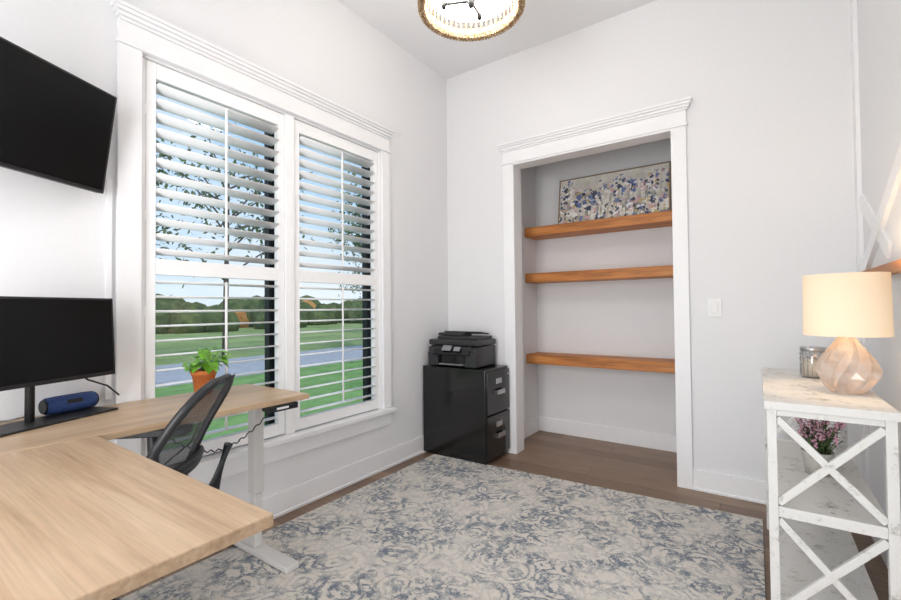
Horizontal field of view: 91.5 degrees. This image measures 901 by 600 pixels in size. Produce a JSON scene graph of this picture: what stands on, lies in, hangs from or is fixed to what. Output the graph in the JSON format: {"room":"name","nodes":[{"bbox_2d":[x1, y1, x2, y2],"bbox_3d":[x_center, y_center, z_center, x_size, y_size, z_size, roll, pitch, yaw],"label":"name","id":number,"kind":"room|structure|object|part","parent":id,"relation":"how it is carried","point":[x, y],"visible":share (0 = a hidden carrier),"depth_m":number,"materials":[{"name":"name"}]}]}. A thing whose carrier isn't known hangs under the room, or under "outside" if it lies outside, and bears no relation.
{"room":"office","nodes":[
{"label":"office","id":0,"kind":"room"},
{"bbox_2d":[190,369,216,392],"bbox_3d":[-1.197,0.396,2.128,0.116,0.114,0.116,-1,-1,35],"label":"pot","id":1,"kind":"object","parent":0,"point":[200,377],"depth_m":2.08,"materials":[{"name":"ceramic"}]},
{"bbox_2d":[0,0,448,502],"bbox_3d":[-1.278,-0.352,2.377,0.160,3.420,4.390,-1,-1,35],"label":"wall","id":2,"kind":"structure","parent":0,"point":[52,234],"depth_m":2.67,"materials":[{"name":"paint"}]},
{"bbox_2d":[0,36,116,193],"bbox_3d":[-1.615,-0.658,1.513,0.319,0.410,0.720,-1,-1,9],"label":"tv","id":3,"kind":"object","parent":2,"relation":"attached to","point":[56,125],"visible":1,"depth_m":1.61,"materials":[{"name":"black plastic"}]},
{"bbox_2d":[104,179,111,399],"bbox_3d":[-1.490,-0.049,1.910,0.016,0.960,0.022,-1,-1,35],"label":"cover","id":4,"kind":"object","parent":2,"relation":"attached to","point":[108,182],"visible":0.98,"depth_m":1.91,"materials":[{"name":"paint"}]},
{"bbox_2d":[144,60,284,456],"bbox_3d":[-1.228,-0.165,2.351,0.100,1.925,0.740,-1,-1,37],"label":"plantation shutter","id":5,"kind":"object","parent":2,"relation":"attached to","point":[173,85],"visible":0.87,"depth_m":2.31,"materials":[{"name":"paint"}]},
{"bbox_2d":[111,0,396,483],"bbox_3d":[-1.022,-0.187,2.687,0.220,2.247,1.800,-1,-1,35],"label":"trim","id":6,"kind":"structure","parent":2,"relation":"attached to","point":[140,32],"depth_m":2.21,"materials":[{"name":"paint"}]},
{"bbox_2d":[156,82,370,424],"bbox_3d":[-1.078,-0.158,2.736,0.060,1.933,1.564,-1,-1,35],"label":"frame","id":7,"kind":"object","parent":2,"relation":"attached to","point":[269,292],"visible":0.02,"depth_m":2.69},
{"bbox_2d":[294,119,378,430],"bbox_3d":[-0.771,-0.157,3.005,0.100,1.925,0.740,-1,-1,37],"label":"plantation shutter","id":8,"kind":"object","parent":2,"relation":"attached to","point":[311,137],"visible":0.97,"depth_m":2.97,"materials":[{"name":"paint"}]},
{"bbox_2d":[262,435,426,518],"bbox_3d":[-1.186,1.188,2.294,0.028,0.135,4.150,-1,-1,35],"label":"baseboard","id":9,"kind":"structure","parent":2,"relation":"attached to","point":[280,503],"depth_m":2.91,"materials":[{"name":"paint"}]},
{"bbox_2d":[337,0,656,79],"bbox_3d":[0.134,-2.145,1.908,3.080,0.120,5.240,-1,-1,35],"label":"ceiling","id":10,"kind":"structure","parent":0,"point":[541,21],"depth_m":3.31,"materials":[{"name":"paint"}]},
{"bbox_2d":[418,0,524,41],"bbox_3d":[0.103,-1.781,2.254,0.550,0.591,0.548,-1,-1,35],"label":"chandelier","id":11,"kind":"object","parent":10,"relation":"hanging from","point":[465,11],"visible":1,"depth_m":2.39,"materials":[{"name":"white"}]},
{"bbox_2d":[429,0,511,21],"bbox_3d":[0.104,-1.680,2.252,0.440,0.225,0.440,-1,-1,35],"label":"diffuser","id":12,"kind":"object","parent":11,"relation":"attached to","point":[488,9],"depth_m":2.37,"materials":[{"name":"white"}]},
{"bbox_2d":[116,430,888,599],"bbox_3d":[0.174,1.274,1.818,2.840,0.080,4.970,-1,-1,35],"label":"floor","id":13,"kind":"structure","parent":0,"point":[649,472],"depth_m":3.14,"materials":[{"name":"brown wood"}]},
{"bbox_2d":[120,454,764,599],"bbox_3d":[-0.064,1.228,1.762,2.195,0.011,3.165,-1,-1,35],"label":"area rug","id":14,"kind":"object","parent":13,"relation":"on","point":[436,527],"visible":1,"depth_m":2.16,"materials":[{"name":"grey fabric"}]},
{"bbox_2d":[0,384,308,599],"bbox_3d":[-0.936,0.829,1.319,1.503,0.788,1.570,-1,-1,35],"label":"desk","id":15,"kind":"object","parent":14,"relation":"on","point":[84,515],"visible":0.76,"depth_m":0.91,"materials":[{"name":"brown wood"}]},
{"bbox_2d":[0,296,119,436],"bbox_3d":[-1.522,0.218,1.572,0.220,0.454,0.687,-1,-1,12],"label":"computer monitor","id":16,"kind":"object","parent":15,"relation":"on","point":[44,340],"visible":0.95,"depth_m":1.58,"materials":[{"name":"black plastic"}]},
{"bbox_2d":[38,391,98,414],"bbox_3d":[-1.502,0.406,1.732,0.071,0.068,0.180,-1,-1,20],"label":"speaker","id":17,"kind":"object","parent":16,"relation":"on","point":[81,400],"visible":1,"depth_m":1.70},
{"bbox_2d":[182,347,231,392],"bbox_3d":[-1.165,0.339,2.108,0.212,0.226,0.200,0,-1,-31],"label":"pothos","id":18,"kind":"object","parent":15,"relation":"on","point":[209,368],"visible":0.92,"depth_m":2.08,"materials":[{"name":"plant"}]},
{"bbox_2d":[112,373,235,599],"bbox_3d":[-1.105,0.738,1.429,0.670,0.971,0.659,-1,-1,35],"label":"office chair","id":19,"kind":"object","parent":14,"relation":"on","point":[177,447],"visible":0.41,"depth_m":1.42,"materials":[{"name":"grey fabric"}]},
{"bbox_3d":[-0.909,0.562,1.458,0.375,0.608,0.389,-1,-1,35],"label":"frame","id":20,"kind":"part","parent":19,"relation":"part of","materials":[{"name":"plastic"}]},
{"bbox_2d":[423,364,509,464],"bbox_3d":[0.141,0.906,3.633,0.644,0.725,0.370,-1,-1,35],"label":"filing cabinet","id":21,"kind":"object","parent":13,"relation":"on","point":[466,411],"visible":0.98,"depth_m":3.47,"materials":[{"name":"black metal"}]},
{"bbox_2d":[428,331,495,368],"bbox_3d":[0.089,0.402,3.663,0.478,0.280,0.350,-1,-1,35],"label":"printer","id":22,"kind":"object","parent":21,"relation":"on","point":[451,348],"visible":1,"depth_m":3.56,"materials":[{"name":"plastic"}]},
{"bbox_2d":[439,345,464,365],"bbox_3d":[0.007,0.446,3.544,0.230,0.156,0.059,-1,-1,35],"label":"tray","id":23,"kind":"object","parent":22,"relation":"on","point":[449,355],"depth_m":3.54,"materials":[{"name":"black plastic"}]},
{"bbox_3d":[0.015,0.444,3.547,0.350,0.179,0.077,-1,-1,35],"label":"control panel","id":24,"kind":"part","parent":22,"relation":"part of","materials":[{"name":"black plastic"}]},
{"bbox_2d":[761,368,900,599],"bbox_3d":[1.557,0.791,1.874,0.350,0.860,1.025,-1,-1,35],"label":"console table","id":25,"kind":"object","parent":13,"relation":"on","point":[812,518],"visible":0.85,"depth_m":1.55,"materials":[{"name":"white paint"}]},
{"bbox_2d":[799,346,826,377],"bbox_3d":[1.706,0.291,2.060,0.105,0.144,0.103,-1,-1,35],"label":"candle jar","id":26,"kind":"object","parent":25,"relation":"on","point":[808,363],"visible":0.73,"depth_m":2.04,"materials":[{"name":"silver glass"}]},
{"bbox_2d":[800,447,834,477],"bbox_3d":[1.554,0.686,1.856,0.116,0.098,0.116,-1,-1,35],"label":"pot","id":27,"kind":"object","parent":25,"relation":"on","point":[811,465],"depth_m":1.83,"materials":[{"name":"ceramic"}]},
{"bbox_2d":[795,417,845,477],"bbox_3d":[1.557,0.605,1.848,0.226,0.259,0.183,0,-1,-9],"label":"heather","id":28,"kind":"object","parent":25,"relation":"on","point":[821,440],"visible":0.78,"depth_m":1.83,"materials":[{"name":"plant"}]},
{"bbox_2d":[802,272,893,393],"bbox_3d":[1.544,0.129,1.711,0.264,0.458,0.264,-1,-1,35],"label":"table lamp","id":29,"kind":"object","parent":25,"relation":"on","point":[843,306],"visible":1,"depth_m":1.64,"materials":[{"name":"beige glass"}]},
{"bbox_3d":[1.543,0.019,1.713,0.264,0.238,0.264,-1,-1,35],"label":"lamp shade","id":30,"kind":"part","parent":29,"relation":"part of","materials":[{"name":"beige fabric"}]},
{"bbox_3d":[1.545,0.251,1.709,0.185,0.215,0.185,0,-1,-21],"label":"glass","id":31,"kind":"part","parent":29,"relation":"part of","materials":[{"name":"beige glass"}]},
{"bbox_2d":[521,166,537,422],"bbox_3d":[0.653,-0.336,4.163,0.120,3.420,0.750,-1,-1,35],"label":"wall","id":32,"kind":"structure","parent":0,"point":[528,211],"depth_m":4.19,"materials":[{"name":"paint"}]},
{"bbox_2d":[535,138,675,435],"bbox_3d":[1.477,-0.348,3.972,1.450,3.420,0.120,-1,-1,35],"label":"wall","id":33,"kind":"structure","parent":0,"point":[629,318],"depth_m":3.95,"materials":[{"name":"paint"}]},
{"bbox_2d":[525,210,671,239],"bbox_3d":[1.365,-0.647,3.821,1.448,0.085,0.259,-1,-1,35],"label":"floating shelf","id":34,"kind":"object","parent":33,"relation":"attached to","point":[663,218],"visible":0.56,"depth_m":3.76,"materials":[{"name":"brown wood"}]},
{"bbox_2d":[558,161,670,223],"bbox_3d":[1.419,-0.919,3.872,0.950,0.440,0.101,-1,-1,35],"label":"floral painting","id":35,"kind":"object","parent":34,"relation":"on","point":[642,189],"visible":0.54,"depth_m":3.83,"materials":[{"name":"fabric"}]},
{"bbox_2d":[525,265,672,283],"bbox_3d":[1.369,-0.217,3.813,1.448,0.085,0.259,-1,-1,35],"label":"floating shelf","id":36,"kind":"object","parent":33,"relation":"attached to","point":[652,272],"visible":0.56,"depth_m":3.73,"materials":[{"name":"brown wood"}]},
{"bbox_2d":[526,352,674,372],"bbox_3d":[1.377,0.538,3.799,1.448,0.085,0.259,-1,-1,35],"label":"floating shelf","id":37,"kind":"object","parent":33,"relation":"attached to","point":[662,365],"visible":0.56,"depth_m":3.72,"materials":[{"name":"brown wood"}]},
{"bbox_2d":[524,416,676,452],"bbox_3d":[1.277,1.191,3.635,1.450,0.135,0.630,-1,-1,35],"label":"baseboard","id":38,"kind":"structure","parent":33,"relation":"attached to","point":[659,441],"depth_m":3.93,"materials":[{"name":"paint"}]},
{"bbox_2d":[446,0,862,480],"bbox_3d":[1.158,-0.358,3.280,2.800,3.420,0.120,-1,-1,35],"label":"wall","id":39,"kind":"structure","parent":0,"point":[770,139],"depth_m":2.80,"materials":[{"name":"paint"}]},
{"bbox_2d":[497,96,692,489],"bbox_3d":[1.046,-0.032,3.322,1.441,2.572,0.183,-1,-1,35],"label":"trim","id":40,"kind":"structure","parent":39,"relation":"attached to","point":[666,120],"depth_m":3.18,"materials":[{"name":"paint"}]},
{"bbox_2d":[708,298,721,316],"bbox_3d":[1.698,0.048,2.817,0.076,0.120,0.012,-1,-1,35],"label":"light switch","id":41,"kind":"object","parent":39,"relation":"attached to","point":[714,304],"visible":1,"depth_m":2.81,"materials":[{"name":"white plastic"}]},
{"bbox_2d":[693,468,765,504],"bbox_3d":[1.138,1.183,3.186,2.784,0.135,0.026,-1,-1,35],"label":"baseboard","id":42,"kind":"structure","parent":39,"relation":"attached to","point":[737,487],"depth_m":2.75,"materials":[{"name":"paint"}]},
{"bbox_2d":[857,0,900,513],"bbox_3d":[1.132,-0.408,0.694,0.120,3.420,4.390,-1,-1,35],"label":"wall","id":43,"kind":"structure","parent":0,"point":[878,21],"depth_m":2.01,"materials":[{"name":"paint"}]},
{"bbox_2d":[850,0,869,487],"bbox_3d":[2.241,-0.503,2.406,0.018,3.185,0.075,-1,-1,35],"label":"trim","id":44,"kind":"structure","parent":43,"relation":"attached to","point":[853,3],"depth_m":2.39,"materials":[{"name":"paint"}]},
{"bbox_2d":[860,194,891,258],"bbox_3d":[2.052,-0.374,2.125,0.012,0.395,0.608,-1,-1,35],"label":"trim","id":45,"kind":"structure","parent":43,"relation":"attached to","point":[883,239],"depth_m":2.10,"materials":[{"name":"paint"}]},
{"bbox_2d":[872,536,887,568],"bbox_3d":[1.086,1.136,0.697,0.016,0.135,4.134,-1,-1,35],"label":"baseboard","id":46,"kind":"structure","parent":43,"relation":"attached to","point":[884,555],"depth_m":2.03,"materials":[{"name":"paint"}]},
{"bbox_2d":[860,141,900,271],"bbox_3d":[1.808,-0.488,1.784,0.018,0.757,1.443,-1,-1,35],"label":"trim","id":47,"kind":"structure","parent":43,"relation":"attached to","point":[894,180],"depth_m":1.91,"materials":[{"name":"paint"}]},
{"bbox_2d":[862,259,900,274],"bbox_3d":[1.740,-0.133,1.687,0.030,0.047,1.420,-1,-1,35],"label":"floating shelf","id":48,"kind":"object","parent":43,"relation":"attached to","point":[894,267],"visible":0.5,"depth_m":1.80,"materials":[{"name":"brown wood"}]},
{"label":"outside","id":49,"kind":"structure","parent":0,"visible":0},
{"bbox_2d":[155,323,362,365],"bbox_3d":[-24.825,3.059,57.925,77.500,0.100,180.000,-1,-1,35],"label":"ground","id":50,"kind":"structure","parent":49,"point":[168,347],"depth_m":22.81,"materials":[{"name":"green plant"}]},
{"bbox_2d":[156,140,199,248],"bbox_3d":[-11.105,-1.724,14.441,5.561,7.627,4.325,-1,-1,35],"label":"tree","id":51,"kind":"object","parent":50,"relation":"on","point":[163,155],"visible":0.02,"depth_m":14.41,"materials":[{"name":"green plant"}]},
{"bbox_2d":[156,123,313,356],"bbox_3d":[-7.777,-1.964,15.219,6.058,8.072,5.125,0,-1,-11],"label":"tree","id":52,"kind":"object","parent":50,"relation":"on","point":[179,174],"visible":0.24,"depth_m":15.01,"materials":[{"name":"green plant"}]},
{"bbox_2d":[155,294,361,333],"bbox_3d":[-18.899,1.240,47.170,17.465,4.108,104.431,-1,-1,29],"label":"treeline","id":53,"kind":"object","parent":50,"relation":"on","point":[160,303],"visible":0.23,"depth_m":38.86,"materials":[{"name":"green plant"}]},
{"bbox_2d":[302,172,361,261],"bbox_3d":[-2.772,-1.583,17.367,5.042,7.296,4.643,-1,-1,35],"label":"tree","id":54,"kind":"object","parent":50,"relation":"on","point":[356,244],"visible":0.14,"depth_m":17.14,"materials":[{"name":"green plant"}]},
{"bbox_2d":[329,223,361,296],"bbox_3d":[-5.636,-1.728,31.176,4.848,8.175,5.203,-1,-1,21],"label":"tree","id":55,"kind":"object","parent":50,"relation":"on","point":[357,287],"visible":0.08,"depth_m":30.40,"materials":[{"name":"green plant"}]},
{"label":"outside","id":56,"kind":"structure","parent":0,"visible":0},
{"bbox_2d":[155,345,362,387],"bbox_3d":[2.929,2.176,26.339,4.200,0.110,120.000,-1,-1,35],"label":"road","id":57,"kind":"structure","parent":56,"point":[169,376],"depth_m":13.29,"materials":[{"name":"asphalt"}]},
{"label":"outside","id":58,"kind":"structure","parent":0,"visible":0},
{"bbox_2d":[155,360,362,439],"bbox_3d":[-0.610,1.909,10.515,8.130,0.100,70.000,-1,-1,35],"label":"lawn","id":59,"kind":"structure","parent":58,"point":[215,424],"depth_m":9.22,"materials":[{"name":"green plant"}]}
]}

